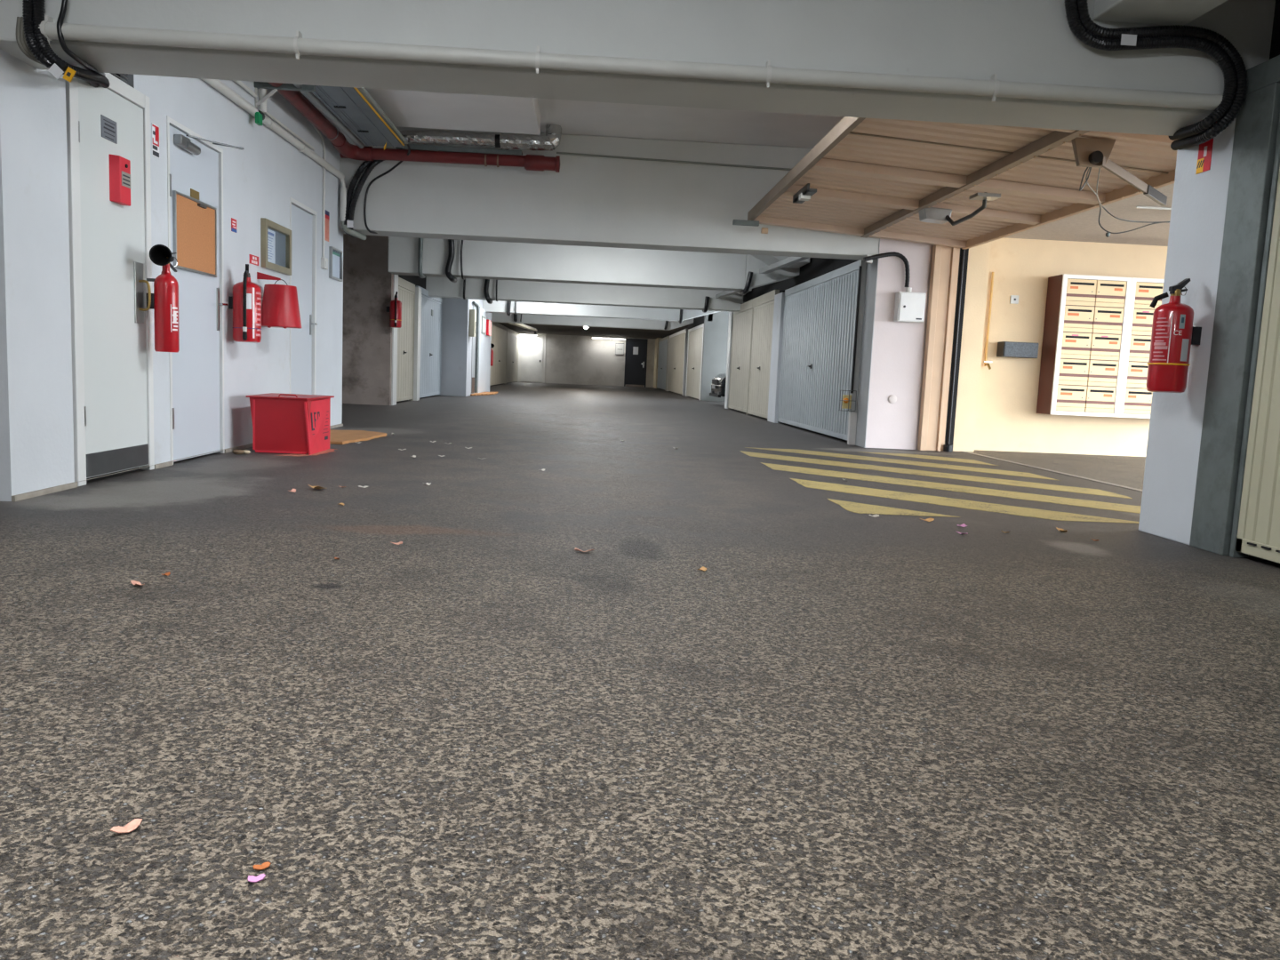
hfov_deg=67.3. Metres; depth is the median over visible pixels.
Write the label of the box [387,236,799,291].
beam
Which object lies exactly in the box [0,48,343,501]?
wall
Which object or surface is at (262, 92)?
conduit
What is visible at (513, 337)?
door
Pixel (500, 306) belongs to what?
beam
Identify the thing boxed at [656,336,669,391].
door
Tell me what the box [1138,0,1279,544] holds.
wall
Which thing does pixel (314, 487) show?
fallen leaf
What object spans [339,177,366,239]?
conduit
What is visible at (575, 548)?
fallen leaf
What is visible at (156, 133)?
print
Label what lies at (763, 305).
door
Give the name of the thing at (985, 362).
tap
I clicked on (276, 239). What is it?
case
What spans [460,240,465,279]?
conduit
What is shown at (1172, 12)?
beam
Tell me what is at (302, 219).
door
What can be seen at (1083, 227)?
ceiling
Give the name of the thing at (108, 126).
name plate
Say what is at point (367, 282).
column
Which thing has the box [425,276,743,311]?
beam
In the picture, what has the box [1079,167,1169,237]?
loose cable
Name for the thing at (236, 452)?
pebble
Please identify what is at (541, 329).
ceiling
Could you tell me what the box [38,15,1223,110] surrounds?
ceiling pipe
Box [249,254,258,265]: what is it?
wall sign
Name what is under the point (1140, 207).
lamp
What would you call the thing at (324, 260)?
light switch
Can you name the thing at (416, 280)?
wall
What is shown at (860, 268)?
conduit
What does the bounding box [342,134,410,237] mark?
bundle
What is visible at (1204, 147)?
print
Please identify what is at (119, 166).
box
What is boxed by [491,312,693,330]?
beam
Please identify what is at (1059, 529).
fallen leaf
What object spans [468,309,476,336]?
meter box
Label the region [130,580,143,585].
fallen leaf
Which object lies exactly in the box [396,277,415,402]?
door
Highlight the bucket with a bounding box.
[256,272,301,328]
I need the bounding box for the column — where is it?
[342,233,392,405]
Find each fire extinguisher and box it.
[146,244,179,352]
[228,264,261,343]
[386,291,401,327]
[490,343,494,366]
[1146,278,1201,392]
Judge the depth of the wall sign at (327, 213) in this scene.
9.17 m
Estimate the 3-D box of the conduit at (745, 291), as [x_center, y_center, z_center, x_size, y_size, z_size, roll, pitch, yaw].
[1.554,-2.864,14.034,0.144,0.329,0.358,2,6,-3]
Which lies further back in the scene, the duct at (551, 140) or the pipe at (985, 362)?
the pipe at (985, 362)
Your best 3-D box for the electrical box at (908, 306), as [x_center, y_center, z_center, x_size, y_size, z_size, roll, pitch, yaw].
[2.790,-1.809,9.936,0.280,0.351,0.155,2,6,-3]
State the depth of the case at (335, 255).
9.46 m
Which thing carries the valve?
attached to the conduit at (216, 84)
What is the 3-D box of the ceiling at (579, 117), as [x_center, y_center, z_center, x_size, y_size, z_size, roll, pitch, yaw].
[-2.034,-3.799,11.149,10.900,0.200,37.200,2,6,-3]
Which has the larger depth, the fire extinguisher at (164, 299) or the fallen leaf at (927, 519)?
the fire extinguisher at (164, 299)
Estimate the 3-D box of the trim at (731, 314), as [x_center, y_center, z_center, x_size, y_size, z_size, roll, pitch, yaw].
[1.906,-2.497,19.944,0.160,2.040,0.350,2,6,-3]
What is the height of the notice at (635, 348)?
0.340 m
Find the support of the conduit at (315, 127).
attached to the wall at (260, 180)
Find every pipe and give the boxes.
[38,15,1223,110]
[268,82,559,172]
[983,272,994,369]
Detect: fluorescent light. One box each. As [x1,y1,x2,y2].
[508,322,536,334]
[519,332,537,335]
[592,336,625,339]
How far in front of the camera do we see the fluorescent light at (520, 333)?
41.81 m
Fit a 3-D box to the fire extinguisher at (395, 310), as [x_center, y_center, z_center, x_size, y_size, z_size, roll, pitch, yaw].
[-3.745,-2.601,14.701,0.224,0.538,0.189,6,7,28]
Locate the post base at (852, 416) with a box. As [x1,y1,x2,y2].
[847,412,856,445]
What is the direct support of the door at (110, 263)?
in the wall at (260, 180)
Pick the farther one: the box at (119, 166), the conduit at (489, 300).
the conduit at (489, 300)
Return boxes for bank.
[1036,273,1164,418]
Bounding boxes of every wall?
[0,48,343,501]
[398,274,426,288]
[436,297,482,396]
[477,306,491,392]
[517,332,655,387]
[661,257,857,338]
[700,311,729,401]
[848,260,866,412]
[865,237,1167,456]
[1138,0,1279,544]
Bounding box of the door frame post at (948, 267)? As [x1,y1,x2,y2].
[917,245,968,451]
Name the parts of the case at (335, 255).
glass pane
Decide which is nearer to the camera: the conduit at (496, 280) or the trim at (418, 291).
the trim at (418, 291)
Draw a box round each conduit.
[200,78,344,178]
[232,80,266,113]
[308,120,325,257]
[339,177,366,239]
[417,237,425,278]
[445,239,457,282]
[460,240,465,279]
[463,279,466,299]
[472,301,479,392]
[483,279,492,303]
[496,280,498,301]
[506,301,511,316]
[513,313,517,321]
[556,152,791,170]
[678,309,683,323]
[702,296,709,312]
[739,271,753,295]
[850,265,861,393]
[863,251,910,287]
[1064,0,1247,150]
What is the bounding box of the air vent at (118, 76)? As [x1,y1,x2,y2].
[109,72,127,82]
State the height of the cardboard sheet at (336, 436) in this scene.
0.022 m
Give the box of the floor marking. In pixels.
[739,447,1140,523]
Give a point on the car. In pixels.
(718, 382)
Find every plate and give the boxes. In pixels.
[100,114,117,143]
[190,188,199,199]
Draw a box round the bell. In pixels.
[1009,295,1018,303]
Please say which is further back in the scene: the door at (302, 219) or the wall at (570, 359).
the wall at (570, 359)
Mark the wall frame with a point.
(484, 319)
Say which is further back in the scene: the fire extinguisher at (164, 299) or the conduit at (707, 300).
the conduit at (707, 300)
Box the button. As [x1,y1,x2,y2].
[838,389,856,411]
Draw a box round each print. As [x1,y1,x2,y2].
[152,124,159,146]
[152,130,159,157]
[251,256,257,264]
[1203,145,1207,156]
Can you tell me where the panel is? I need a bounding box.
[471,304,475,393]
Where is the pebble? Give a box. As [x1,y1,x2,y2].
[232,449,244,454]
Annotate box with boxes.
[108,153,130,206]
[245,392,334,455]
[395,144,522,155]
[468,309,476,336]
[865,254,872,263]
[893,287,926,322]
[996,341,1038,358]
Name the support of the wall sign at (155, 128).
attached to the wall at (260, 180)
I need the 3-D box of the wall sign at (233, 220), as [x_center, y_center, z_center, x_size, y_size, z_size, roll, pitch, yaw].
[-2.877,-1.804,6.815,0.004,0.090,0.100,2,6,-3]
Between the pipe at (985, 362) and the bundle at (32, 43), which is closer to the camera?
the bundle at (32, 43)
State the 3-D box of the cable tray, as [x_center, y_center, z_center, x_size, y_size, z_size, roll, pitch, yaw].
[-2.300,-2.880,6.756,0.475,0.140,4.800,2,6,-3]
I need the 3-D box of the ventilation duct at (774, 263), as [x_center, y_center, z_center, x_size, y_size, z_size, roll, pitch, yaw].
[2.013,-3.066,12.219,0.750,0.585,3.358,2,6,-3]
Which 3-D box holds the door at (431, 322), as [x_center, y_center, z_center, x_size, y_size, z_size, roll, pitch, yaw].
[-4.125,-2.639,18.836,0.151,2.050,2.900,2,6,-3]
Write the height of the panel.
1.970 m
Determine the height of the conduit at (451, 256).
0.681 m
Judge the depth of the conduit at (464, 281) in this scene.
18.27 m
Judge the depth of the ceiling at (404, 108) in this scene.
8.27 m
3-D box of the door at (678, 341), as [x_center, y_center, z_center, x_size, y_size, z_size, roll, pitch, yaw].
[1.232,-4.004,32.914,0.151,2.060,6.300,2,6,-3]
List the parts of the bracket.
arm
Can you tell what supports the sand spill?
on the floor
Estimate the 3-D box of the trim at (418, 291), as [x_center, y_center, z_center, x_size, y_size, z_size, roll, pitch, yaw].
[-4.069,-2.430,17.230,0.220,2.000,0.280,2,6,-3]
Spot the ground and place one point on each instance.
(1128, 471)
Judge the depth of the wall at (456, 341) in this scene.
20.36 m
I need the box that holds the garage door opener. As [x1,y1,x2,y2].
[1071,137,1167,206]
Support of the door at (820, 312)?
in the wall at (862, 263)
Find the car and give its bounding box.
[709,372,726,397]
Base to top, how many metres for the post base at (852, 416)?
0.350 m
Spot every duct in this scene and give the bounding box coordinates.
[399,124,561,151]
[715,288,751,298]
[751,254,810,274]
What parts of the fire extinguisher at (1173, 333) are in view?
carry handle, squeeze lever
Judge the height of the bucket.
0.422 m
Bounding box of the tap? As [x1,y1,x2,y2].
[983,360,992,369]
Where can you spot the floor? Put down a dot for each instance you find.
(480, 734)
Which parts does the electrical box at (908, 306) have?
cabinet door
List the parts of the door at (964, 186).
roller arm, edge rail, cross rail, cross rail, cross rail, rail, edge rail, cross rail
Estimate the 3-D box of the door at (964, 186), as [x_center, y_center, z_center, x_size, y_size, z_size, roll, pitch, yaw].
[2.262,-2.208,7.273,2.440,0.337,5.145,2,6,-3]
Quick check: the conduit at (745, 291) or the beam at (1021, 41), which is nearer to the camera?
the beam at (1021, 41)
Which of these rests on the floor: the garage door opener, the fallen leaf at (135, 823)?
the fallen leaf at (135, 823)
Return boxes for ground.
[969,449,1145,489]
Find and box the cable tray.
[293,83,407,149]
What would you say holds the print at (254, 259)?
attached to the wall sign at (253, 260)
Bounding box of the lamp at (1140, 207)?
[1136,206,1171,209]
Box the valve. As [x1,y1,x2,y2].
[255,110,264,125]
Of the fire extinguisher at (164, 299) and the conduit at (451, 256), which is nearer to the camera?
the fire extinguisher at (164, 299)
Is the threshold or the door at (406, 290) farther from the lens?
the door at (406, 290)
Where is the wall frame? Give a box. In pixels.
[481,315,486,334]
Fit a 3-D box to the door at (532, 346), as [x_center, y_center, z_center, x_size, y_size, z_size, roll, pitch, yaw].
[-4.760,-5.341,42.419,0.930,1.980,0.058,2,6,-3]
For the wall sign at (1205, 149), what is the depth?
4.49 m
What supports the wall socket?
attached to the wall at (996, 410)
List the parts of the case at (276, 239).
glass pane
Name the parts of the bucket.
wall arm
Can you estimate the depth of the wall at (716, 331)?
24.92 m
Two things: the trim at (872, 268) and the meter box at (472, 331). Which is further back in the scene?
the meter box at (472, 331)
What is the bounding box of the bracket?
[254,81,315,107]
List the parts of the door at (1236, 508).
frame, edge rail, header rail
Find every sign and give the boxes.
[151,122,159,158]
[231,217,236,232]
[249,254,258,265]
[324,209,329,241]
[486,319,491,335]
[1195,138,1213,174]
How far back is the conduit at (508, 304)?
22.90 m
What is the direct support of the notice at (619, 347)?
attached to the wall at (570, 359)
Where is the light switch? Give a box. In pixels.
[320,257,327,269]
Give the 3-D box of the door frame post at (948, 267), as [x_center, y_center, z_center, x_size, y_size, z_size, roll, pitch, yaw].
[3.172,-1.359,10.026,0.375,2.120,0.140,2,6,-3]
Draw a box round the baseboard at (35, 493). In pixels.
[11,423,343,501]
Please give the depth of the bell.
10.35 m
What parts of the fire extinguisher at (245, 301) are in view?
squeeze lever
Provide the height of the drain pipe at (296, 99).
0.208 m
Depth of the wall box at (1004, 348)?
10.25 m
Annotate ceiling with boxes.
[300,88,540,135]
[498,322,687,338]
[537,98,844,148]
[1005,183,1174,246]
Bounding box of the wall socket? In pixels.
[888,394,896,403]
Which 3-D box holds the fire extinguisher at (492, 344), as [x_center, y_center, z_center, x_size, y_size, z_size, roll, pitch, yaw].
[-3.845,-3.223,24.735,0.175,0.568,0.320,-1,8,-32]
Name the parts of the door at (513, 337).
edge rail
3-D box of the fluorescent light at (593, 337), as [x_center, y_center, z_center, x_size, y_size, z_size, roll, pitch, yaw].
[-1.370,-6.224,42.150,1.500,0.093,0.120,2,6,-3]
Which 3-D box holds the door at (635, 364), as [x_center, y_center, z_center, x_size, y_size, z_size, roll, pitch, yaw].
[-0.185,-5.201,42.677,0.960,2.120,0.090,2,6,-3]
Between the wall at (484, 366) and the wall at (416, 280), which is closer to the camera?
the wall at (416, 280)
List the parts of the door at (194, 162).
arm, handle plate, lever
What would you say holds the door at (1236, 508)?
in the wall at (1199, 201)
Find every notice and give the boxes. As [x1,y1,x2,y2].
[615,343,623,355]
[632,346,638,354]
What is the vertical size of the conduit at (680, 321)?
0.362 m
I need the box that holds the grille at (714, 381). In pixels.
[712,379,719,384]
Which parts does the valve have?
green handle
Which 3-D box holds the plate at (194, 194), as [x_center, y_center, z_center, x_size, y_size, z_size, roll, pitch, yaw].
[-2.852,-1.829,6.158,0.008,0.050,0.130,2,6,-3]
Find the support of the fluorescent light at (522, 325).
attached to the ceiling at (541, 329)
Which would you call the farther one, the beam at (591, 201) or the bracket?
the beam at (591, 201)
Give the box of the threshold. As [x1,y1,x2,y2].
[962,451,1142,492]
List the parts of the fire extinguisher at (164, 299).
squeeze lever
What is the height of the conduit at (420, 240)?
0.670 m
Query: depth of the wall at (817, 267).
13.86 m
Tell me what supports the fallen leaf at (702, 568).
on the floor
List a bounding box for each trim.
[391,274,398,405]
[408,287,421,400]
[653,337,661,388]
[724,311,733,408]
[767,292,784,423]
[855,238,879,447]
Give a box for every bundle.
[16,0,109,87]
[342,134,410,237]
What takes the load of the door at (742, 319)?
in the wall at (817, 267)
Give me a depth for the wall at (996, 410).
10.34 m
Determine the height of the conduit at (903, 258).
0.352 m
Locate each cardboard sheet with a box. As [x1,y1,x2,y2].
[329,429,386,444]
[470,392,497,395]
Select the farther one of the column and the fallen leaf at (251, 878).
the column
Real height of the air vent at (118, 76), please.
0.324 m
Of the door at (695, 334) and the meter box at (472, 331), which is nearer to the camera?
the meter box at (472, 331)
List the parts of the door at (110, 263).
kick plate, lock plate, pull handle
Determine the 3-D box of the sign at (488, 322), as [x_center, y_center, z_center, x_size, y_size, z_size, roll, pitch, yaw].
[-3.718,-3.742,23.668,0.060,0.380,0.720,2,6,-3]
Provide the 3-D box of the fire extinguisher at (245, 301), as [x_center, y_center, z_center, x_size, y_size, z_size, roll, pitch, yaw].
[-2.792,-1.248,6.809,0.225,0.540,0.193,6,8,31]
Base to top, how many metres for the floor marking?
0.002 m
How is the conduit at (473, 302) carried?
attached to the wall at (456, 341)
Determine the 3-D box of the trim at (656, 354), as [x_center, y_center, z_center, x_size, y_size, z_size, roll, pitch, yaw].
[0.814,-5.084,41.941,0.280,2.140,1.700,2,6,-3]
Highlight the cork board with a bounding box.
[172,190,216,277]
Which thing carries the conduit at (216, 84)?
attached to the wall at (260, 180)
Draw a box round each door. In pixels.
[65,72,154,486]
[166,115,244,462]
[289,196,317,394]
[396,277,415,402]
[415,285,442,398]
[489,322,507,385]
[503,328,519,383]
[520,336,543,382]
[624,337,647,387]
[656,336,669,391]
[666,328,687,395]
[685,323,703,400]
[728,299,752,415]
[732,116,1177,249]
[746,289,779,419]
[776,260,859,440]
[1189,55,1279,565]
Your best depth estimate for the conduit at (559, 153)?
9.70 m
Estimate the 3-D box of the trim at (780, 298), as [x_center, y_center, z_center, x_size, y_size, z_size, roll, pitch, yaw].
[2.191,-1.891,14.969,0.200,1.980,0.590,2,6,-3]
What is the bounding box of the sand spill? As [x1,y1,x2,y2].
[278,448,337,456]
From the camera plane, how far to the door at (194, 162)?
6.28 m
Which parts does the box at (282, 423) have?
lid handle, lid, panel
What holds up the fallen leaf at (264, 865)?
on the floor
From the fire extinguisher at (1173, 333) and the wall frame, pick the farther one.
the wall frame
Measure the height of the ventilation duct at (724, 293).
0.585 m
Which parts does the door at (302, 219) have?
handle plate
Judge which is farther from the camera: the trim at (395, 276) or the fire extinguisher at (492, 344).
the fire extinguisher at (492, 344)
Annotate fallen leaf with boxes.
[110,818,142,832]
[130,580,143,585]
[247,873,265,882]
[252,861,270,870]
[308,484,324,488]
[574,547,593,551]
[697,566,706,571]
[920,518,934,521]
[1056,527,1067,532]
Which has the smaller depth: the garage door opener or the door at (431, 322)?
the garage door opener
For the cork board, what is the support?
attached to the door at (194, 162)
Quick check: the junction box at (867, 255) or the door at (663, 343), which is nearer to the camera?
the junction box at (867, 255)
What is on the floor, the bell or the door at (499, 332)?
the door at (499, 332)
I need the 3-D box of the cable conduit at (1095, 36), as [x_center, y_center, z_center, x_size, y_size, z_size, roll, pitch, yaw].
[2.397,-1.864,4.299,1.129,0.692,0.510,-2,8,-36]
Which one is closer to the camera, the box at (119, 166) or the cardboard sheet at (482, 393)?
the box at (119, 166)
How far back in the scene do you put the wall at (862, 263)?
10.43 m
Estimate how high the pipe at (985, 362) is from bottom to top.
1.039 m
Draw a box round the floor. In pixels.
[0,381,1279,959]
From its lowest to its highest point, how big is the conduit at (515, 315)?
0.277 m
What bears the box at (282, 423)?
on the floor
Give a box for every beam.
[0,0,1275,135]
[339,126,879,260]
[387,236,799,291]
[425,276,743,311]
[482,299,719,320]
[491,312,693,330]
[1093,0,1227,25]
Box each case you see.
[260,217,291,275]
[328,246,343,281]
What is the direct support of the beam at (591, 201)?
attached to the ceiling at (579, 117)
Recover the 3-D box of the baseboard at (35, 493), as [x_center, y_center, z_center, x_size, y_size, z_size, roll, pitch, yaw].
[-2.950,-0.246,7.152,0.015,0.025,5.750,2,6,-3]

